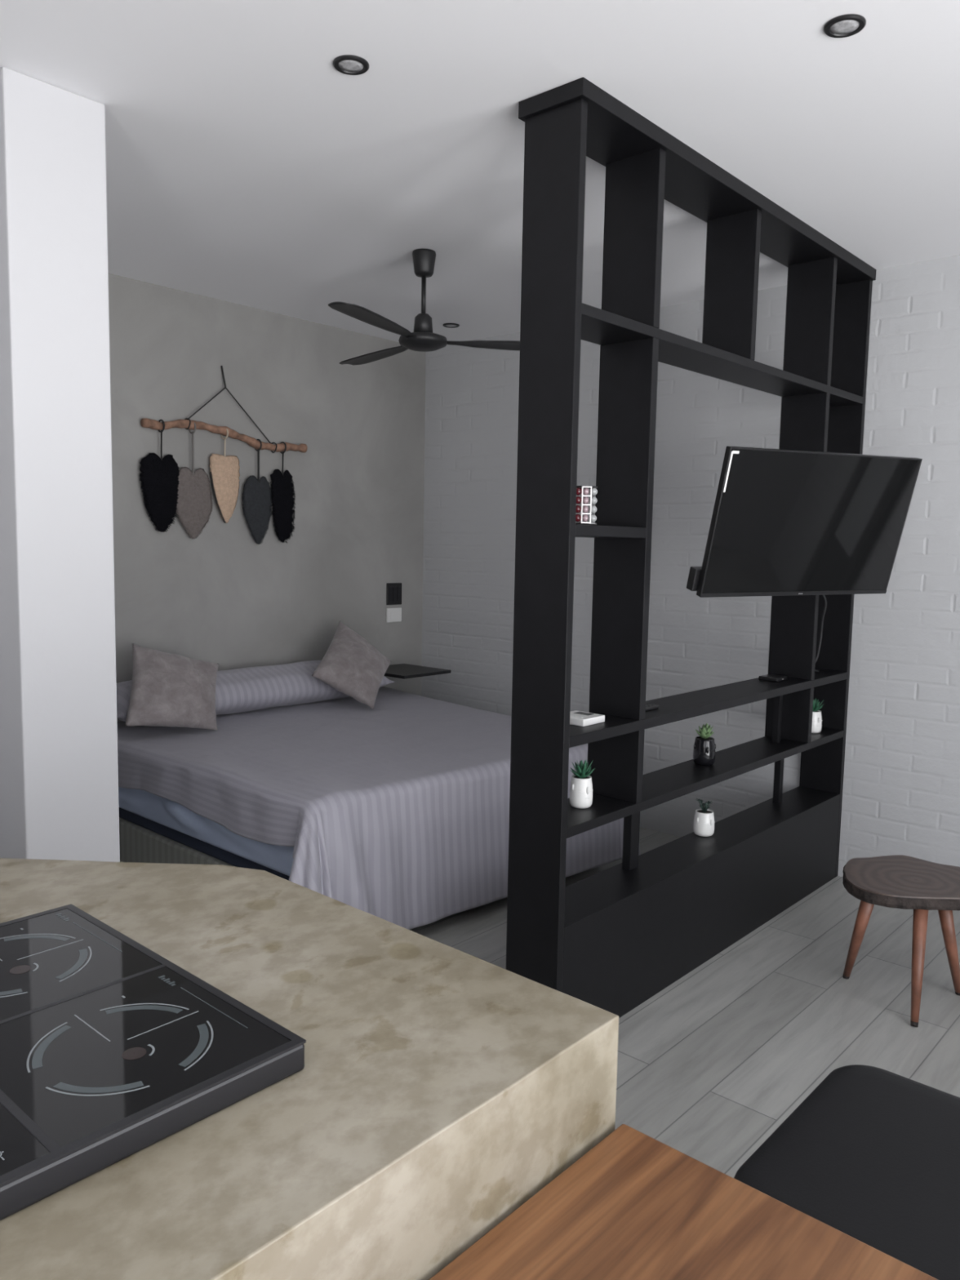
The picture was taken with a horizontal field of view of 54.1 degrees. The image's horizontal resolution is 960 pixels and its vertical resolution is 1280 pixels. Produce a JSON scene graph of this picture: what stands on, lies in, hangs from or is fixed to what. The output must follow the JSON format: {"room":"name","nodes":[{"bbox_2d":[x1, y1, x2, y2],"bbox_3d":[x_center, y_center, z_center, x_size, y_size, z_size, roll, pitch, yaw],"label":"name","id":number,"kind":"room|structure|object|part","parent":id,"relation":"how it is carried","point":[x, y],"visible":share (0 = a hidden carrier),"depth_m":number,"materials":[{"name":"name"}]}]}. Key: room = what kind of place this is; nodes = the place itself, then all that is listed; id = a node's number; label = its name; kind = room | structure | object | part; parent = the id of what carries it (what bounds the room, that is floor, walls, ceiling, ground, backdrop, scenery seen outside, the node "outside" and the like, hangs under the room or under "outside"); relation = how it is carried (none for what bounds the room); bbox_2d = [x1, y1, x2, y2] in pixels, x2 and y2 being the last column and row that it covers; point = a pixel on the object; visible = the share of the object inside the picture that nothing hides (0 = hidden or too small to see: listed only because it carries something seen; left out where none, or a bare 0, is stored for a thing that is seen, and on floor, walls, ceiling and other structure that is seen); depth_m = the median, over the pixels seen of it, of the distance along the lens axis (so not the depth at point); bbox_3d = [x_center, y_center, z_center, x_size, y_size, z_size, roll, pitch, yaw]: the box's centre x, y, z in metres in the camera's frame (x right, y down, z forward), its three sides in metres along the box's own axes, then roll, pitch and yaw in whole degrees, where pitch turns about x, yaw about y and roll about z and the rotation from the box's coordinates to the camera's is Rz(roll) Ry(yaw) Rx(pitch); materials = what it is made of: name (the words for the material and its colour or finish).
{"room":"studio apartment","nodes":[
{"label":"studio apartment","id":0,"kind":"room"},
{"bbox_2d":[0,66,119,862],"bbox_3d":[-1.776,-0.223,3.212,1.618,2.700,0.278,6,8,41],"label":"wall partition","id":1,"kind":"structure","parent":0,"point":[59,764],"depth_m":2.64,"materials":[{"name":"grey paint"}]},
{"bbox_2d":[108,273,426,722],"bbox_3d":[-1.423,-0.386,4.906,0.120,2.700,3.289,6,8,41],"label":"wall","id":2,"kind":"structure","parent":0,"point":[228,599],"depth_m":5.07,"materials":[{"name":"grey paint"}]},
{"bbox_2d":[139,365,307,544],"bbox_3d":[-1.297,-0.950,4.838,0.067,0.905,0.980,6,8,41],"label":"wall hanging","id":3,"kind":"object","parent":2,"relation":"attached to","point":[168,491],"depth_m":4.78,"materials":[{"name":"black fabric"}]},
{"bbox_3d":[-1.545,-0.962,4.554,0.064,0.212,0.008,6,8,41],"label":"tie cord","id":4,"kind":"part","parent":3,"relation":"part of","materials":[{"name":"black fabric"}]},
{"bbox_3d":[-1.432,-0.950,4.683,0.064,0.277,0.011,6,8,41],"label":"tie cord","id":5,"kind":"part","parent":3,"relation":"part of","materials":[{"name":"grey fabric"}]},
{"bbox_3d":[-1.308,-1.006,4.816,0.064,0.167,0.008,6,8,41],"label":"tie cord","id":6,"kind":"part","parent":3,"relation":"part of","materials":[{"name":"beige fabric"}]},
{"bbox_3d":[-1.277,-1.194,4.832,0.064,0.417,0.527,6,8,41],"label":"hanging cord","id":7,"kind":"part","parent":3,"relation":"part of","materials":[{"name":"grey plastic"}]},
{"bbox_3d":[-1.175,-0.942,4.975,0.064,0.242,0.011,6,8,41],"label":"tie cord","id":8,"kind":"part","parent":3,"relation":"part of","materials":[{"name":"fabric"}]},
{"bbox_3d":[-1.069,-0.974,5.090,0.064,0.197,0.008,6,8,41],"label":"tie cord","id":9,"kind":"part","parent":3,"relation":"part of","materials":[{"name":"fabric"}]},
{"bbox_2d":[386,582,401,604],"bbox_3d":[-0.531,-0.286,5.824,0.012,0.135,0.124,6,8,41],"label":"light switch","id":10,"kind":"object","parent":2,"relation":"attached to","point":[393,593],"visible":1,"depth_m":5.82,"materials":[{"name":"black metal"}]},
{"bbox_2d":[386,607,401,622],"bbox_3d":[-0.533,-0.155,5.839,0.010,0.088,0.122,6,8,41],"label":"wall socket","id":11,"kind":"object","parent":2,"relation":"attached to","point":[393,615],"visible":1,"depth_m":5.83,"materials":[{"name":"white plastic"}]},
{"bbox_2d":[383,663,451,679],"bbox_3d":[-0.458,0.199,5.662,0.413,0.043,0.390,6,8,41],"label":"shelf","id":12,"kind":"object","parent":2,"relation":"attached to","point":[403,671],"visible":0.67,"depth_m":5.60,"materials":[{"name":"black wood"}]},
{"bbox_2d":[0,0,959,345],"bbox_3d":[-0.063,-1.437,1.517,6.470,0.120,6.392,6,8,41],"label":"ceiling","id":13,"kind":"structure","parent":0,"point":[243,167],"depth_m":2.72,"materials":[{"name":"white paint"}]},
{"bbox_2d":[333,54,368,75],"bbox_3d":[-0.329,-1.467,2.399,0.092,0.006,0.092,6,8,41],"label":"recessed light","id":14,"kind":"object","parent":13,"relation":"in","point":[349,64],"visible":1,"depth_m":2.39,"materials":[{"name":"black metal"}]},
{"bbox_2d":[328,248,519,364],"bbox_3d":[-0.348,-1.427,3.962,1.130,0.400,1.159,6,8,41],"label":"ceiling fan","id":15,"kind":"object","parent":13,"relation":"hanging from","point":[423,339],"visible":0.93,"depth_m":3.92,"materials":[{"name":"black metal"}]},
{"bbox_3d":[-0.392,-1.227,3.620,0.132,0.016,0.576,4,6,23],"label":"blade","id":16,"kind":"part","parent":15,"relation":"part of","materials":[{"name":"black"}]},
{"bbox_3d":[-0.464,-1.293,4.267,0.132,0.016,0.576,-3,7,-36],"label":"blade","id":17,"kind":"part","parent":15,"relation":"part of","materials":[{"name":"black"}]},
{"bbox_3d":[-0.239,-1.328,3.958,0.084,0.088,0.084,6,8,41],"label":"motor","id":18,"kind":"part","parent":15,"relation":"part of","materials":[{"name":"black metal"}]},
{"bbox_3d":[-0.237,-1.444,3.946,0.019,0.162,0.019,6,8,41],"label":"rod","id":19,"kind":"part","parent":15,"relation":"part of","materials":[{"name":"black metal"}]},
{"bbox_3d":[0.135,-1.255,4.007,0.576,0.016,0.132,0,6,-6],"label":"blade","id":20,"kind":"part","parent":15,"relation":"part of","materials":[{"name":"black"}]},
{"bbox_2d":[442,323,459,328],"bbox_3d":[-0.160,-1.746,5.218,0.092,0.006,0.092,6,8,41],"label":"recessed light","id":21,"kind":"object","parent":13,"relation":"in","point":[446,325],"visible":1,"depth_m":5.21,"materials":[{"name":"black metal"}]},
{"bbox_2d":[823,13,866,38],"bbox_3d":[0.846,-1.422,2.179,0.092,0.006,0.092,6,8,41],"label":"recessed light","id":22,"kind":"object","parent":13,"relation":"in","point":[848,24],"visible":1,"depth_m":2.17,"materials":[{"name":"black metal"}]},
{"bbox_2d":[120,826,959,1177],"bbox_3d":[-0.116,1.358,1.798,6.470,0.100,6.392,6,8,41],"label":"floor","id":23,"kind":"structure","parent":0,"point":[711,1064],"depth_m":2.98,"materials":[{"name":"grey wood"}]},
{"bbox_2d":[118,786,293,880],"bbox_3d":[-0.556,0.736,4.483,1.889,0.586,1.950,6,8,41],"label":"bed","id":24,"kind":"object","parent":23,"relation":"on","point":[153,828],"visible":0.12,"depth_m":3.83,"materials":[{"name":"grey fabric"}]},
{"bbox_2d":[117,686,640,929],"bbox_3d":[-0.541,0.715,4.399,2.045,0.583,2.212,6,8,41],"label":"bedspread","id":25,"kind":"object","parent":24,"relation":"on","point":[396,811],"visible":0.71,"depth_m":3.69,"materials":[{"name":"grey fabric"}]},
{"bbox_2d":[116,680,132,721],"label":"bolster pillow","id":26,"kind":"object","parent":25,"relation":"on","point":[123,688],"depth_m":4.27,"materials":[{"name":"grey fabric"}]},
{"bbox_2d":[124,643,218,730],"bbox_3d":[-1.393,0.218,4.279,0.523,0.395,0.301,-3,7,-35],"label":"cushion","id":27,"kind":"object","parent":25,"relation":"on","point":[168,689],"visible":1,"depth_m":4.22,"materials":[{"name":"fabric"}]},
{"bbox_2d":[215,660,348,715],"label":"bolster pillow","id":28,"kind":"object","parent":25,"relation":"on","point":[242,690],"depth_m":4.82,"materials":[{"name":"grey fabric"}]},
{"bbox_2d":[311,621,391,709],"bbox_3d":[-0.681,0.129,5.085,0.315,0.423,0.481,2,6,9],"label":"cushion","id":29,"kind":"object","parent":25,"relation":"on","point":[350,664],"visible":1,"depth_m":5.00,"materials":[{"name":"fabric"}]},
{"bbox_2d":[0,857,618,1279],"bbox_3d":[-1.065,0.910,1.072,1.642,0.900,1.867,6,8,41],"label":"countertop","id":30,"kind":"structure","parent":23,"relation":"on","point":[440,1087],"depth_m":1.02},
{"bbox_2d":[0,903,306,1220],"bbox_3d":[-0.531,0.449,1.086,0.566,0.034,0.383,6,8,41],"label":"induction hob","id":31,"kind":"object","parent":30,"relation":"in","point":[110,1049],"visible":1,"depth_m":1.01,"materials":[{"name":"black glass"}]},
{"bbox_3d":[-0.619,0.442,0.986,0.544,0.002,0.096,6,8,41],"label":"control panel","id":32,"kind":"part","parent":31,"relation":"part of","materials":[{"name":"black glass"}]},
{"bbox_3d":[-0.598,0.419,1.213,0.271,0.002,0.256,6,8,41],"label":"glass panel","id":33,"kind":"part","parent":31,"relation":"part of","materials":[{"name":"black glass"}]},
{"bbox_3d":[-0.392,0.441,1.032,0.265,0.002,0.256,6,8,41],"label":"glass panel","id":34,"kind":"part","parent":31,"relation":"part of","materials":[{"name":"black glass"}]},
{"bbox_2d":[429,1124,937,1279],"bbox_3d":[0.018,1.063,0.454,0.802,0.760,1.368,6,8,41],"label":"dining table","id":35,"kind":"object","parent":23,"relation":"on","point":[635,1206],"visible":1,"depth_m":1.00,"materials":[{"name":"brown wood"}]},
{"bbox_2d":[506,76,875,1017],"bbox_3d":[0.882,-0.196,3.453,0.218,2.700,2.166,6,8,41],"label":"shelving unit","id":36,"kind":"object","parent":23,"relation":"on","point":[611,940],"visible":0.91,"depth_m":2.95,"materials":[{"name":"black wood"}]},
{"bbox_3d":[0.179,-0.108,2.669,0.192,2.655,0.028,6,8,41],"label":"panel","id":37,"kind":"part","parent":36,"relation":"part of","materials":[{"name":"black wood"}]},
{"bbox_2d":[568,759,595,808],"bbox_3d":[0.315,0.440,2.908,0.082,0.151,0.080,1,6,1],"label":"potted succulent","id":38,"kind":"object","parent":36,"relation":"on","point":[581,789],"visible":1,"depth_m":2.88,"materials":[{"name":"white ceramic"}]},
{"bbox_2d":[568,774,593,808],"bbox_3d":[0.314,0.469,2.907,0.074,0.094,0.073,6,8,41],"label":"pot","id":39,"kind":"object","parent":38,"relation":"attached to","point":[581,789],"depth_m":2.88,"materials":[{"name":"white ceramic"}]},
{"bbox_2d":[575,485,597,524],"bbox_3d":[0.299,-0.385,2.695,0.076,0.110,0.076,6,8,41],"label":"spice rack","id":40,"kind":"object","parent":36,"relation":"on","point":[582,495],"visible":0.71,"depth_m":2.66,"materials":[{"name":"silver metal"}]},
{"bbox_2d":[575,514,581,521],"bbox_3d":[0.278,-0.347,2.676,0.023,0.022,0.023,6,8,41],"label":"spice jar","id":41,"kind":"object","parent":40,"relation":"in","point":[578,517],"visible":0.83,"depth_m":2.67,"materials":[{"name":"red"}]},
{"bbox_2d":[575,505,581,513],"bbox_3d":[0.278,-0.372,2.673,0.023,0.022,0.023,6,8,41],"label":"spice jar","id":42,"kind":"object","parent":40,"relation":"in","point":[578,507],"visible":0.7,"depth_m":2.67,"materials":[{"name":"red glass"}]},
{"bbox_2d":[576,496,581,504],"bbox_3d":[0.279,-0.397,2.671,0.023,0.022,0.023,6,8,41],"label":"spice jar","id":43,"kind":"object","parent":40,"relation":"in","point":[578,498],"visible":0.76,"depth_m":2.66,"materials":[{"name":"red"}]},
{"bbox_2d":[576,487,582,495],"bbox_3d":[0.279,-0.422,2.668,0.023,0.022,0.023,6,8,41],"label":"spice jar","id":44,"kind":"object","parent":40,"relation":"in","point":[579,491],"visible":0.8,"depth_m":2.66,"materials":[{"name":"red glass"}]},
{"bbox_2d":[582,514,588,521],"bbox_3d":[0.300,-0.347,2.673,0.018,0.022,0.018,6,8,41],"label":"spice jar","id":45,"kind":"object","parent":40,"relation":"in","point":[585,517],"visible":1,"depth_m":2.67,"materials":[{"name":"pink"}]},
{"bbox_2d":[582,505,588,513],"bbox_3d":[0.300,-0.372,2.671,0.018,0.022,0.018,6,8,41],"label":"spice jar","id":46,"kind":"object","parent":40,"relation":"in","point":[585,508],"visible":1,"depth_m":2.66,"materials":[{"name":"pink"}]},
{"bbox_2d":[582,496,589,504],"bbox_3d":[0.301,-0.397,2.668,0.018,0.022,0.018,6,8,41],"label":"spice jar","id":47,"kind":"object","parent":40,"relation":"in","point":[585,500],"visible":1,"depth_m":2.66,"materials":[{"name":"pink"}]},
{"bbox_2d":[582,487,589,495],"bbox_3d":[0.301,-0.421,2.666,0.018,0.022,0.018,6,8,41],"label":"spice jar","id":48,"kind":"object","parent":40,"relation":"in","point":[585,491],"visible":1,"depth_m":2.66,"materials":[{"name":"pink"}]},
{"bbox_3d":[0.301,-0.382,2.657,0.028,0.104,0.004,1,6,-2],"label":"frame","id":49,"kind":"part","parent":40,"relation":"part of","materials":[{"name":"white plastic"}]},
{"bbox_2d":[588,514,596,522],"bbox_3d":[0.322,-0.347,2.678,0.023,0.022,0.023,6,8,41],"label":"spice jar","id":50,"kind":"object","parent":40,"relation":"in","point":[593,517],"visible":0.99,"depth_m":2.67,"materials":[{"name":"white glass"}]},
{"bbox_2d":[589,505,596,513],"bbox_3d":[0.322,-0.372,2.675,0.023,0.022,0.023,6,8,41],"label":"spice jar","id":51,"kind":"object","parent":40,"relation":"in","point":[593,508],"visible":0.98,"depth_m":2.67,"materials":[{"name":"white glass"}]},
{"bbox_2d":[589,496,597,504],"bbox_3d":[0.323,-0.397,2.673,0.023,0.022,0.023,6,8,41],"label":"spice jar","id":52,"kind":"object","parent":40,"relation":"in","point":[594,500],"visible":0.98,"depth_m":2.66,"materials":[{"name":"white glass"}]},
{"bbox_2d":[589,487,597,495],"bbox_3d":[0.323,-0.421,2.670,0.023,0.022,0.023,6,8,41],"label":"spice jar","id":53,"kind":"object","parent":40,"relation":"in","point":[594,491],"visible":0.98,"depth_m":2.66,"materials":[{"name":"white glass"}]},
{"bbox_2d":[569,710,604,726],"bbox_3d":[0.305,0.240,2.886,0.113,0.024,0.114,6,8,41],"label":"book","id":54,"kind":"object","parent":36,"relation":"on","point":[580,718],"visible":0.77,"depth_m":2.85,"materials":[{"name":"white paper"}]},
{"bbox_3d":[0.314,-0.323,2.796,0.192,0.032,0.366,6,8,41],"label":"shelf","id":55,"kind":"part","parent":36,"relation":"part of","materials":[{"name":"black wood"}]},
{"bbox_3d":[0.518,0.652,3.213,0.032,0.263,0.054,6,8,41],"label":"post","id":56,"kind":"part","parent":36,"relation":"part of","materials":[{"name":"black wood"}]},
{"bbox_2d":[644,703,658,711],"bbox_3d":[0.543,0.226,3.115,0.040,0.014,0.130,6,8,41],"label":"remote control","id":57,"kind":"object","parent":36,"relation":"on","point":[648,707],"visible":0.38,"depth_m":3.12,"materials":[{"name":"black plastic"}]},
{"bbox_3d":[0.907,-1.517,3.320,0.218,0.044,2.166,6,8,41],"label":"trim","id":58,"kind":"part","parent":36,"relation":"part of","materials":[{"name":"black wood"}]},
{"bbox_2d":[693,798,715,836],"bbox_3d":[0.864,0.679,3.614,0.083,0.141,0.081,6,8,41],"label":"potted succulent","id":59,"kind":"object","parent":36,"relation":"on","point":[704,822],"visible":1,"depth_m":3.59,"materials":[{"name":"white ceramic"}]},
{"bbox_2d":[693,723,715,765],"bbox_3d":[0.840,0.388,3.514,0.083,0.154,0.083,6,8,41],"label":"potted succulent","id":60,"kind":"object","parent":36,"relation":"on","point":[704,746],"visible":1,"depth_m":3.49,"materials":[{"name":"black ceramic"}]},
{"bbox_2d":[693,736,715,765],"bbox_3d":[0.840,0.416,3.517,0.083,0.098,0.083,6,8,41],"label":"pot","id":61,"kind":"object","parent":60,"relation":"attached to","point":[704,747],"depth_m":3.49,"materials":[{"name":"black ceramic"}]},
{"bbox_3d":[0.873,0.480,3.524,0.192,0.030,2.094,6,8,41],"label":"shelf","id":62,"kind":"part","parent":36,"relation":"part of","materials":[{"name":"black wood"}]},
{"bbox_3d":[0.878,0.217,3.498,0.192,0.032,2.094,6,8,41],"label":"shelf","id":63,"kind":"part","parent":36,"relation":"part of","materials":[{"name":"black wood"}]},
{"bbox_3d":[0.900,-0.977,3.378,0.192,0.048,2.094,6,8,41],"label":"shelf","id":64,"kind":"part","parent":36,"relation":"part of","materials":[{"name":"black wood"}]},
{"bbox_2d":[758,674,786,682],"bbox_3d":[1.217,0.158,3.902,0.086,0.018,0.095,6,8,41],"label":"media box","id":65,"kind":"object","parent":36,"relation":"on","point":[770,677],"visible":1,"depth_m":3.88,"materials":[{"name":"black plastic"}]},
{"bbox_3d":[1.243,0.314,3.927,0.027,0.233,0.027,6,8,41],"label":"post","id":66,"kind":"part","parent":36,"relation":"part of","materials":[{"name":"black wood"}]},
{"bbox_3d":[1.301,0.578,4.092,0.028,0.263,0.036,6,8,41],"label":"post","id":67,"kind":"part","parent":36,"relation":"part of","materials":[{"name":"black wood"}]},
{"bbox_2d":[686,445,922,597],"bbox_3d":[1.197,-0.389,3.240,0.526,0.469,1.240,6,8,41],"label":"television","id":68,"kind":"object","parent":36,"relation":"attached to","point":[784,522],"visible":1,"depth_m":3.02,"materials":[{"name":"black"}]},
{"bbox_2d":[811,698,823,733],"bbox_3d":[1.484,0.332,4.179,0.081,0.157,0.084,6,8,41],"label":"potted succulent","id":69,"kind":"object","parent":36,"relation":"on","point":[816,726],"visible":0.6,"depth_m":4.15,"materials":[{"name":"white ceramic"}]},
{"bbox_2d":[811,710,822,733],"bbox_3d":[1.482,0.362,4.182,0.077,0.096,0.076,6,8,41],"label":"pot","id":70,"kind":"object","parent":69,"relation":"attached to","point":[816,726],"depth_m":4.15,"materials":[{"name":"white ceramic"}]},
{"bbox_2d":[814,595,826,671],"bbox_3d":[1.388,-0.079,3.857,0.066,0.501,0.735,3,6,18],"label":"cable","id":71,"kind":"object","parent":36,"relation":"on","point":[824,596],"visible":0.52,"depth_m":4.02,"materials":[{"name":"black plastic"}]},
{"bbox_3d":[1.592,-0.240,4.249,0.192,2.655,0.031,6,8,41],"label":"panel","id":72,"kind":"part","parent":36,"relation":"part of","materials":[{"name":"black wood"}]},
{"bbox_2d":[733,1064,959,1279],"bbox_3d":[0.782,0.913,1.498,0.611,0.881,0.556,6,8,41],"label":"chair","id":73,"kind":"object","parent":23,"relation":"on","point":[871,1154],"visible":0.69,"depth_m":1.55,"materials":[{"name":"black leather"}]},
{"bbox_2d":[842,854,959,1026],"bbox_3d":[1.463,1.004,3.194,0.483,0.394,0.510,6,8,41],"label":"stool","id":74,"kind":"object","parent":23,"relation":"on","point":[902,882],"visible":1,"depth_m":3.12,"materials":[{"name":"brown wood"}]},
{"bbox_3d":[1.294,1.010,3.202,0.045,0.346,0.162,1,6,1],"label":"leg","id":75,"kind":"part","parent":74,"relation":"part of","materials":[{"name":"brown wood"}]},
{"bbox_3d":[1.397,1.032,3.007,0.044,0.344,0.140,4,7,28],"label":"leg","id":76,"kind":"part","parent":74,"relation":"part of","materials":[{"name":"brown wood"}]},
{"bbox_3d":[1.567,1.022,3.138,0.148,0.345,0.045,-3,7,-34],"label":"leg","id":77,"kind":"part","parent":74,"relation":"part of","materials":[{"name":"brown wood"}]},
{"bbox_2d":[421,254,959,876],"bbox_3d":[2.044,-0.224,3.949,6.344,2.700,0.120,6,8,41],"label":"wall","id":78,"kind":"structure","parent":0,"point":[901,788],"depth_m":4.61,"materials":[{"name":"white brick"}]}
]}

